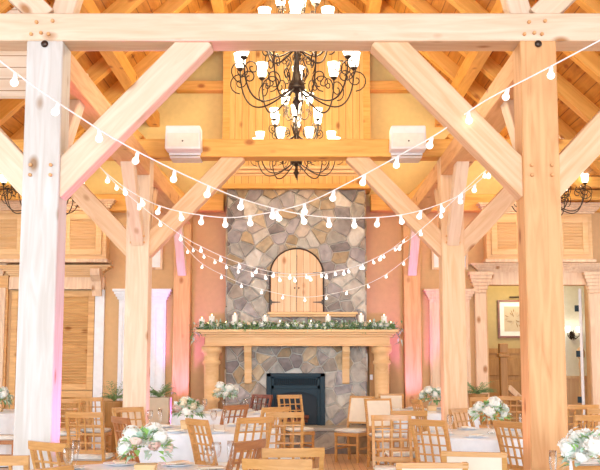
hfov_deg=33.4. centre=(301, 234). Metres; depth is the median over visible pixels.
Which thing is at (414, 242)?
knee brace
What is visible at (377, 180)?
knee brace
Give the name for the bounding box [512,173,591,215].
chandelier
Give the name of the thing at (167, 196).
beam
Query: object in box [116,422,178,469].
centrepiece
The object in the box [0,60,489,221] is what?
string lights
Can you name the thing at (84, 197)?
knee brace
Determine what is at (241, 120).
wood panelling
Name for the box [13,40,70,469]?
timber post
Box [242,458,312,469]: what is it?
dining chair
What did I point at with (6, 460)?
dining chair
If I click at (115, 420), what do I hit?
dining chair
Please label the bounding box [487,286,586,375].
wall
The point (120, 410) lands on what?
dining chair
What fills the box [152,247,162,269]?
framed picture
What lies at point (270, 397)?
dining chair
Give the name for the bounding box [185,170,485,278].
string lights
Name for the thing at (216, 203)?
tie beam
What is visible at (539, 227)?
timber post
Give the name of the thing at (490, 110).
beam
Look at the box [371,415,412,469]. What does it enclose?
dining chair
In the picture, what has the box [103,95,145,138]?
strut
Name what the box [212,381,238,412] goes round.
centrepiece
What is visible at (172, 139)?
grille
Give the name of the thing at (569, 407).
dining chair
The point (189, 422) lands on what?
dining chair
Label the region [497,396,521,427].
dining chair
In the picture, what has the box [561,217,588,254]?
shutter
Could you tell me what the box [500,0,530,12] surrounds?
timber post
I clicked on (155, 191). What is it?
knee brace
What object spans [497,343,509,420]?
newel post
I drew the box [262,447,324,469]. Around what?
dining chair
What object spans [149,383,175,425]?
potted palm
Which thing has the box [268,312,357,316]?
wall shelf
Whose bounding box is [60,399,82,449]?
dining chair
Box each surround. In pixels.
[112,289,172,435]
[423,289,475,407]
[467,263,599,427]
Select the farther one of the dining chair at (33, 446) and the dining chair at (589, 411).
the dining chair at (589, 411)
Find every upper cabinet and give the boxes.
[0,199,116,263]
[476,202,599,262]
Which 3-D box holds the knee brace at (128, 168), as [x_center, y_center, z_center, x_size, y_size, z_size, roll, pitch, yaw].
[-2.070,-0.541,12.160,0.150,1.235,1.227,0,-7,0]
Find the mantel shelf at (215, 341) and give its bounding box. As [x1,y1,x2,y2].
[196,329,398,432]
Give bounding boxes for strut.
[8,0,53,12]
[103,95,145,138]
[157,166,184,197]
[409,178,425,197]
[445,133,453,138]
[529,0,575,12]
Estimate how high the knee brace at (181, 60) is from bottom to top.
1.401 m
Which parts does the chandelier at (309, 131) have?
lamp shade, lamp shade, arm, arm, lamp shade, arm, arm, lamp shade, lamp shade, stem, lamp shade, lamp shade, arm, arm, lamp shade, arm, lamp shade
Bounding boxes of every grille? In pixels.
[166,133,198,145]
[393,133,424,145]
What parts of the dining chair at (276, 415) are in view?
rail, seat, post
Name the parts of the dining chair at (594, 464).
post, rail, seat frame, seat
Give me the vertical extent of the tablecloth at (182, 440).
0.738 m
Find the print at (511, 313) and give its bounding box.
[504,306,519,330]
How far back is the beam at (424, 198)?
14.53 m
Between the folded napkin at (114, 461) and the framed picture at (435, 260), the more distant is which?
the framed picture at (435, 260)
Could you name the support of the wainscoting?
attached to the wall at (571, 318)
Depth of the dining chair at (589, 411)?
11.42 m
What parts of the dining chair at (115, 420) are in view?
post, rail, post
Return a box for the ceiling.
[0,0,599,199]
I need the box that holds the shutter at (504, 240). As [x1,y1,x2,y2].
[491,217,517,254]
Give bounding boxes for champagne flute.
[549,450,556,469]
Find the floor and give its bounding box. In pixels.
[0,448,388,469]
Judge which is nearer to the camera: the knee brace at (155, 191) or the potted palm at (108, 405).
the knee brace at (155, 191)
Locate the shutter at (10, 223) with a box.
[0,213,20,254]
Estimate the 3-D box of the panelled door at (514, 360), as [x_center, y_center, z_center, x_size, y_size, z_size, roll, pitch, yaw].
[3.935,3.101,19.722,1.000,1.720,0.075,0,-7,0]
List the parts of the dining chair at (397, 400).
rail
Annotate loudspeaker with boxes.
[165,126,202,162]
[389,126,426,162]
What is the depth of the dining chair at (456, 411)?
11.43 m
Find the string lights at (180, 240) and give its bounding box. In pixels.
[180,240,409,298]
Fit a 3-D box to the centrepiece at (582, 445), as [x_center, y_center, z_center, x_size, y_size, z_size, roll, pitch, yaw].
[1.838,1.380,6.272,0.452,0.376,0.455,3,-7,-22]
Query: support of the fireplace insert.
in the stone chimney
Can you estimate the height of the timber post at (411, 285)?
4.080 m
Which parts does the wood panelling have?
cornice, moulding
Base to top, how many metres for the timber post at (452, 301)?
4.080 m
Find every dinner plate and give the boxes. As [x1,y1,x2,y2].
[103,461,136,465]
[161,462,194,466]
[166,430,187,432]
[193,467,225,469]
[458,427,478,429]
[463,435,487,437]
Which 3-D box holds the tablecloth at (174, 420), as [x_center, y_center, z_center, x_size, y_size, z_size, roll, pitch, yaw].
[-1.102,2.929,14.356,1.728,0.738,1.724,0,-7,0]
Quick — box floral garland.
[185,318,402,345]
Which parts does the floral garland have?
stem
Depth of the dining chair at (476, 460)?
6.29 m
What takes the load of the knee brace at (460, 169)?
attached to the timber post at (452, 301)
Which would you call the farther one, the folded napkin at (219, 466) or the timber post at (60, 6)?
the timber post at (60, 6)
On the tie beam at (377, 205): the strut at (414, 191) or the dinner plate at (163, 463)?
the strut at (414, 191)
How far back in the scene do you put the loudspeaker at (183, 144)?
12.47 m
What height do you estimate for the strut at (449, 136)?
1.134 m
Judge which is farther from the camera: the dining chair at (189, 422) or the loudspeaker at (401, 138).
the loudspeaker at (401, 138)
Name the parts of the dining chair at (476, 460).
post, rail, post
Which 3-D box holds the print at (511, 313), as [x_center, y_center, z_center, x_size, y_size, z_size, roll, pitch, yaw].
[4.225,1.671,19.912,0.397,0.495,0.005,0,-7,0]
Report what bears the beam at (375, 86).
attached to the wall at (384, 295)
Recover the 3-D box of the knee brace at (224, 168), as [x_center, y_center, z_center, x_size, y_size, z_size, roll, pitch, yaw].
[-1.410,-0.419,12.795,1.349,1.401,0.200,0,-7,0]
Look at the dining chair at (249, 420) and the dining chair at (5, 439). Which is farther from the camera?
the dining chair at (5, 439)
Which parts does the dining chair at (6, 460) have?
post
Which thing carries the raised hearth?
on the floor
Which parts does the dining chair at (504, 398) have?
rail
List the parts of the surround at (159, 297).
infill panel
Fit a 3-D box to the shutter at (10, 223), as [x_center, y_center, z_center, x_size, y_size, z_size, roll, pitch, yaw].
[-5.157,-0.014,17.307,0.645,0.720,0.040,0,-7,0]
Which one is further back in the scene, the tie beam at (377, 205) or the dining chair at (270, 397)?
the tie beam at (377, 205)
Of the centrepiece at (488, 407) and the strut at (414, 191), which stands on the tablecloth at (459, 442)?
the centrepiece at (488, 407)
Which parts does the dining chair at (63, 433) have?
rail, rail, seat, seat frame, post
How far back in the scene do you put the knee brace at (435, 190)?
13.57 m
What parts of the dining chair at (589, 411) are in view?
rail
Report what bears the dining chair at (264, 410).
on the floor
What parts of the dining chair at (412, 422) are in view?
post, rail, post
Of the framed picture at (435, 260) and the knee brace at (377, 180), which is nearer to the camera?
the knee brace at (377, 180)
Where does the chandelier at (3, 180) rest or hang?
hanging from the ceiling
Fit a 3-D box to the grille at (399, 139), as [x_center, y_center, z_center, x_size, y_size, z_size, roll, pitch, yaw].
[1.329,-1.186,12.449,0.400,0.170,0.012,0,-7,0]
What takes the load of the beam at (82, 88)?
attached to the timber post at (37, 413)
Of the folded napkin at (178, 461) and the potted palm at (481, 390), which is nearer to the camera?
the folded napkin at (178, 461)
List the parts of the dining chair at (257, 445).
post, rail, post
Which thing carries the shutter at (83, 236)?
attached to the wall at (384, 295)
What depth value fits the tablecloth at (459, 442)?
9.95 m
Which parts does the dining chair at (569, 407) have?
rail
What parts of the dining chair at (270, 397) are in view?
post, rail, post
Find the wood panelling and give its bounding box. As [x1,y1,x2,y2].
[222,0,370,193]
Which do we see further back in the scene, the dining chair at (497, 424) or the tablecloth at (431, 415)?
the tablecloth at (431, 415)
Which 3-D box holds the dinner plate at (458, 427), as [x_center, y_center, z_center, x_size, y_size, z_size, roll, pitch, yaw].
[1.841,2.148,11.085,0.254,0.017,0.254,2,-7,-17]
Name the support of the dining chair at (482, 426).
on the floor
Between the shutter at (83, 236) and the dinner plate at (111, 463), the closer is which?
the dinner plate at (111, 463)
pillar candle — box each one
[209,314,214,325]
[232,313,237,327]
[262,316,267,326]
[325,314,330,327]
[358,313,363,327]
[381,314,386,327]
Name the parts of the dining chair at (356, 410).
leg, leg, post, seat, seat frame, rail, leg, rail, leg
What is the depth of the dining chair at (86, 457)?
10.76 m
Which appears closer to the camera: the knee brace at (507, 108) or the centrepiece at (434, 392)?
the knee brace at (507, 108)
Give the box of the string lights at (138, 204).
[100,167,407,275]
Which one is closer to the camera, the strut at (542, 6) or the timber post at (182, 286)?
the strut at (542, 6)
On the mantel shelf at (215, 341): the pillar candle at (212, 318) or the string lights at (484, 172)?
the pillar candle at (212, 318)
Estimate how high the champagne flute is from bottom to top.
0.230 m
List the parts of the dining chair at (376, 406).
post, leg, rail, leg, rail, seat frame, seat, post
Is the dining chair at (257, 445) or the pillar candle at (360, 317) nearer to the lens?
the dining chair at (257, 445)
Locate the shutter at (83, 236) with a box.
[65,213,101,254]
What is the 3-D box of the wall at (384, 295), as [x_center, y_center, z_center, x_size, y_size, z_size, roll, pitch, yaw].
[-0.085,-0.574,17.800,14.400,8.550,0.200,0,-7,0]
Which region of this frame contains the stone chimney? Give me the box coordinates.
[224,189,367,424]
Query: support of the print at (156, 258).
attached to the framed picture at (157, 259)
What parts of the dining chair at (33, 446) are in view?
post, rail, post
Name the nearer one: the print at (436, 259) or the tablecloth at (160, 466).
the tablecloth at (160, 466)
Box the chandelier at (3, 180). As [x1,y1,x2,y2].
[0,174,84,214]
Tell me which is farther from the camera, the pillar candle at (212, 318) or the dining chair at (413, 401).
the pillar candle at (212, 318)
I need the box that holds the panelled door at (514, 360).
[489,348,521,428]
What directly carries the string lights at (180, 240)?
hanging from the knee brace at (180, 252)
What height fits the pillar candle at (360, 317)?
0.279 m
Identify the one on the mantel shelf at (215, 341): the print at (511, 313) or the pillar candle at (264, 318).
the pillar candle at (264, 318)
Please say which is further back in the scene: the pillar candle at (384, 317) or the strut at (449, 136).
the pillar candle at (384, 317)
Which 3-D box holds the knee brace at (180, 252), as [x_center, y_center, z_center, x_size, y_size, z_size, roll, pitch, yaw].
[-2.070,0.028,16.826,0.150,1.235,1.227,0,-7,0]
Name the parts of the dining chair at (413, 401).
rail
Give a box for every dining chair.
[0,434,13,469]
[0,455,29,469]
[28,440,73,469]
[30,465,72,469]
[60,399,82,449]
[65,412,114,464]
[75,397,111,452]
[111,416,162,462]
[112,407,145,459]
[185,418,241,469]
[218,416,273,469]
[220,404,248,424]
[226,439,265,469]
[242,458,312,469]
[249,394,272,410]
[259,406,289,447]
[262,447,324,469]
[266,412,303,458]
[277,395,314,460]
[334,396,374,462]
[364,398,404,466]
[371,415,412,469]
[378,394,403,408]
[384,411,426,464]
[396,462,468,469]
[409,419,451,461]
[410,399,427,446]
[441,451,506,469]
[448,408,474,428]
[469,397,496,428]
[493,420,523,469]
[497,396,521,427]
[567,405,598,431]
[572,415,599,469]
[587,409,599,459]
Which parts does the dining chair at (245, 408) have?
post, rail, post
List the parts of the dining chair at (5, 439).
seat frame, seat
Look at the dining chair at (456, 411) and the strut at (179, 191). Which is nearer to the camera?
the dining chair at (456, 411)
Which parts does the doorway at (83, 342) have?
door panel, cornice, door panel, door panel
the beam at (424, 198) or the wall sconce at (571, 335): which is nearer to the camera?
the beam at (424, 198)
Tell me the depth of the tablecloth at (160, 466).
7.29 m
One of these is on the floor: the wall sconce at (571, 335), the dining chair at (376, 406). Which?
the dining chair at (376, 406)
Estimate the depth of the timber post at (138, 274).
12.49 m
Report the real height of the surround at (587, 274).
3.170 m
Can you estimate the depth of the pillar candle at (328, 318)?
16.61 m
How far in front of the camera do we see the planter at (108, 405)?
16.43 m
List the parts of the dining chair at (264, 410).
rail, post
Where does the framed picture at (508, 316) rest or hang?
attached to the wall at (571, 318)
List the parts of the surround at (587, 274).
cornice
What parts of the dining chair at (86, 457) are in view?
post, rail, rail, seat, seat frame, post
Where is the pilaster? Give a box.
[0,263,10,408]
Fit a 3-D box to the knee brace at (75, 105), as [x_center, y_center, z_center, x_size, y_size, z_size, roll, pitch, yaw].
[-2.070,-0.954,8.775,0.150,1.235,1.227,0,-7,0]
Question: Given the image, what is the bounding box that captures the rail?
[508,385,521,404]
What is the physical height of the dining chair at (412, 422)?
0.965 m
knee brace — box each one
[0,128,22,195]
[60,42,212,199]
[68,73,88,148]
[71,183,125,255]
[120,161,143,244]
[149,157,244,256]
[153,168,159,213]
[174,227,186,275]
[346,157,440,256]
[370,42,522,199]
[408,229,419,275]
[432,168,437,212]
[447,161,468,244]
[464,187,516,254]
[497,74,514,148]
[559,110,599,195]
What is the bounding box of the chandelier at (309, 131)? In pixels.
[250,89,342,179]
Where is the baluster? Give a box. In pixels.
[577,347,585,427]
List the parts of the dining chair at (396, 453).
post, seat, rail, rail, post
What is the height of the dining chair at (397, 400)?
0.960 m
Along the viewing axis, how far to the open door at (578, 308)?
17.63 m
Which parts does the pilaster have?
door panel, cornice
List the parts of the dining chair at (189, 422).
post, rail, rail, post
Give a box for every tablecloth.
[0,409,14,466]
[75,463,209,469]
[133,425,274,462]
[170,410,280,447]
[375,408,480,464]
[419,429,572,469]
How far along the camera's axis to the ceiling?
14.41 m
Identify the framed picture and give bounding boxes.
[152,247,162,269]
[431,251,467,269]
[497,296,519,337]
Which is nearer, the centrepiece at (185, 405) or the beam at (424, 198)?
the centrepiece at (185, 405)
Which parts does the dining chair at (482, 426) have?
rail, rail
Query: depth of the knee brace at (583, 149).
7.99 m
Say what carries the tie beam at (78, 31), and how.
on the timber post at (37, 413)
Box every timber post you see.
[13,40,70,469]
[52,0,82,12]
[122,159,153,435]
[171,216,192,414]
[401,220,421,407]
[437,157,467,428]
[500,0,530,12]
[513,40,568,469]
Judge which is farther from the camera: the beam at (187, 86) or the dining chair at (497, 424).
the beam at (187, 86)
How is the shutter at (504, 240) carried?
attached to the wall at (384, 295)
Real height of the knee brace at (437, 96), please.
1.401 m
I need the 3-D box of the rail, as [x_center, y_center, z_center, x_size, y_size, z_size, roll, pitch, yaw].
[4.005,3.000,18.483,0.521,0.457,0.080,3,-8,-23]
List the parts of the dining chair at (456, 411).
post, rail, post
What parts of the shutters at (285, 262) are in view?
door, door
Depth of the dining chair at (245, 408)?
12.26 m
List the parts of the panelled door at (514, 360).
panel, panel, casing, panel, panel, panel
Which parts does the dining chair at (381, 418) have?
post, seat, rail, rail, post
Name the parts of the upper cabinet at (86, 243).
moulding, crown moulding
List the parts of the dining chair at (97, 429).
rail, rail, seat, seat frame, leg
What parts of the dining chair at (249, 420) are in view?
seat, post, rail, post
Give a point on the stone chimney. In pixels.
(338, 243)
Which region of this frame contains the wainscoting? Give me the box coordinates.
[566,376,587,435]
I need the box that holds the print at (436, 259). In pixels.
[434,254,465,266]
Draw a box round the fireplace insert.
[266,373,324,425]
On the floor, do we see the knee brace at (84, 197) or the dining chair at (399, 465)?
the dining chair at (399, 465)
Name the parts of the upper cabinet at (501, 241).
crown moulding, moulding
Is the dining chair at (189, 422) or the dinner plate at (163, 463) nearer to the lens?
the dinner plate at (163, 463)
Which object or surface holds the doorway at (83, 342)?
in the wall at (384, 295)
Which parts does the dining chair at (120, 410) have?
post, rail, post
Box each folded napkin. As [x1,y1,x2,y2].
[113,460,127,463]
[166,460,189,463]
[198,465,224,468]
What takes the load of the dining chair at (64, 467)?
on the floor
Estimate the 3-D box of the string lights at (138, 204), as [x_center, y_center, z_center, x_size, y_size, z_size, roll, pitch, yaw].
[-0.282,-0.019,13.794,0.070,1.240,7.661,-5,-8,33]
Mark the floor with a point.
(343, 463)
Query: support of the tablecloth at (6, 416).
on the round table
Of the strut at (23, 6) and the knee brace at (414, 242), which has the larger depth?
the knee brace at (414, 242)
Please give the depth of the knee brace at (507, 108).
8.84 m
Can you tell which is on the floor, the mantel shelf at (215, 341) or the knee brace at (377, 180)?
the mantel shelf at (215, 341)
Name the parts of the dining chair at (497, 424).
post, rail, rail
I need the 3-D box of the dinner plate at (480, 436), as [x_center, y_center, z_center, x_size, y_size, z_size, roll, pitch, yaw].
[1.740,2.016,10.008,0.254,0.017,0.254,-4,-8,28]
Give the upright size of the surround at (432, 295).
2.725 m
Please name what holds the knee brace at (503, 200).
attached to the timber post at (452, 301)
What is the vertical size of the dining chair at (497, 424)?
0.965 m
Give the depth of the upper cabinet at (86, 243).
17.29 m
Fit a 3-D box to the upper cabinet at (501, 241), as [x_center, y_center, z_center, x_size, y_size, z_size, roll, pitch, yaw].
[4.115,-0.027,17.389,2.160,1.025,0.480,0,-7,0]
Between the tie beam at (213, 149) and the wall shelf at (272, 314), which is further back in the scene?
the wall shelf at (272, 314)
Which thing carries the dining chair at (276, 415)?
on the floor
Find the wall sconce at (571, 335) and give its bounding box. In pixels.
[565,327,579,339]
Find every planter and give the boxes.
[104,401,122,451]
[149,397,171,425]
[468,394,487,424]
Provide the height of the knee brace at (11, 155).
1.401 m
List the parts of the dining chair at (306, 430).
post, rail, leg, rail, seat, seat frame, post, leg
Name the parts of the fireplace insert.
arch panel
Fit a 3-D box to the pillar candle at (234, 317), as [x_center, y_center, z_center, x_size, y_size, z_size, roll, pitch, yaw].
[-1.118,1.436,16.649,0.110,0.279,0.107,0,-7,0]
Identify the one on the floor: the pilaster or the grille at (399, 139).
the pilaster
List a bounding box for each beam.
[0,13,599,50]
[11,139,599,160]
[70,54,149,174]
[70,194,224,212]
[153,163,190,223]
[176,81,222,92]
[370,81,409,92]
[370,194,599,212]
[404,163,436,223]
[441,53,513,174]
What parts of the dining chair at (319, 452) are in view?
rail, post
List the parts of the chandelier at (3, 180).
lamp shade, arm, arm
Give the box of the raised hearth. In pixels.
[283,425,375,453]
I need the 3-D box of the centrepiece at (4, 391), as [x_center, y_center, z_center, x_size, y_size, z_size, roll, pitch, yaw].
[-4.492,2.420,14.767,0.477,0.368,0.483,0,-7,0]
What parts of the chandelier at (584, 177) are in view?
arm, arm, lamp shade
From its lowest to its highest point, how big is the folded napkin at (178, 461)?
0.012 m
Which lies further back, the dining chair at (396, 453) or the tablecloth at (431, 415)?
the tablecloth at (431, 415)
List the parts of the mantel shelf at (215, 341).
panel, shelf, panel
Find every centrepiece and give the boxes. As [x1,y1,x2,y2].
[0,386,13,411]
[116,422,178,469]
[171,396,204,429]
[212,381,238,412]
[418,386,440,410]
[467,396,512,433]
[557,425,599,467]
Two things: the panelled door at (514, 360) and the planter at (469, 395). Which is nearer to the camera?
the planter at (469, 395)
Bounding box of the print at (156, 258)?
[152,250,159,266]
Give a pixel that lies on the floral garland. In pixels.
(219, 325)
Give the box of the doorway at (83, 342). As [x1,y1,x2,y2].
[0,265,112,447]
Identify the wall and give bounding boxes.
[0,7,26,98]
[4,51,599,447]
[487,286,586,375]
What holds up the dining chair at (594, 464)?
on the floor
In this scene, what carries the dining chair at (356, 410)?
on the floor
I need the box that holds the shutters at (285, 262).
[269,248,323,311]
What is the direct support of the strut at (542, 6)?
on the tie beam at (78, 31)
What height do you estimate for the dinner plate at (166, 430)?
0.017 m
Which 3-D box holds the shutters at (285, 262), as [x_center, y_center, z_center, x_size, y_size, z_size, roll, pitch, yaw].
[-0.090,0.758,16.975,0.934,1.087,0.077,0,-7,0]
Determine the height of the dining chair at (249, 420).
0.965 m
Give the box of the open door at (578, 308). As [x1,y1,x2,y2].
[575,289,585,427]
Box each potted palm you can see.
[102,381,122,451]
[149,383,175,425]
[467,381,496,424]
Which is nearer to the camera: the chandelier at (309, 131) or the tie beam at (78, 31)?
the tie beam at (78, 31)
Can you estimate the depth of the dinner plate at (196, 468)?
7.08 m
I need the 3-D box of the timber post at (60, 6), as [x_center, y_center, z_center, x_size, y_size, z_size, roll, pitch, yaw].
[-1.745,-2.569,8.342,0.619,1.644,0.160,0,-7,0]
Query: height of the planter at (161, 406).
0.899 m
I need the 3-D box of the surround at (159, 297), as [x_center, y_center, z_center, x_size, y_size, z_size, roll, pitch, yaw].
[-2.775,2.293,17.247,1.020,2.725,0.200,0,-7,0]

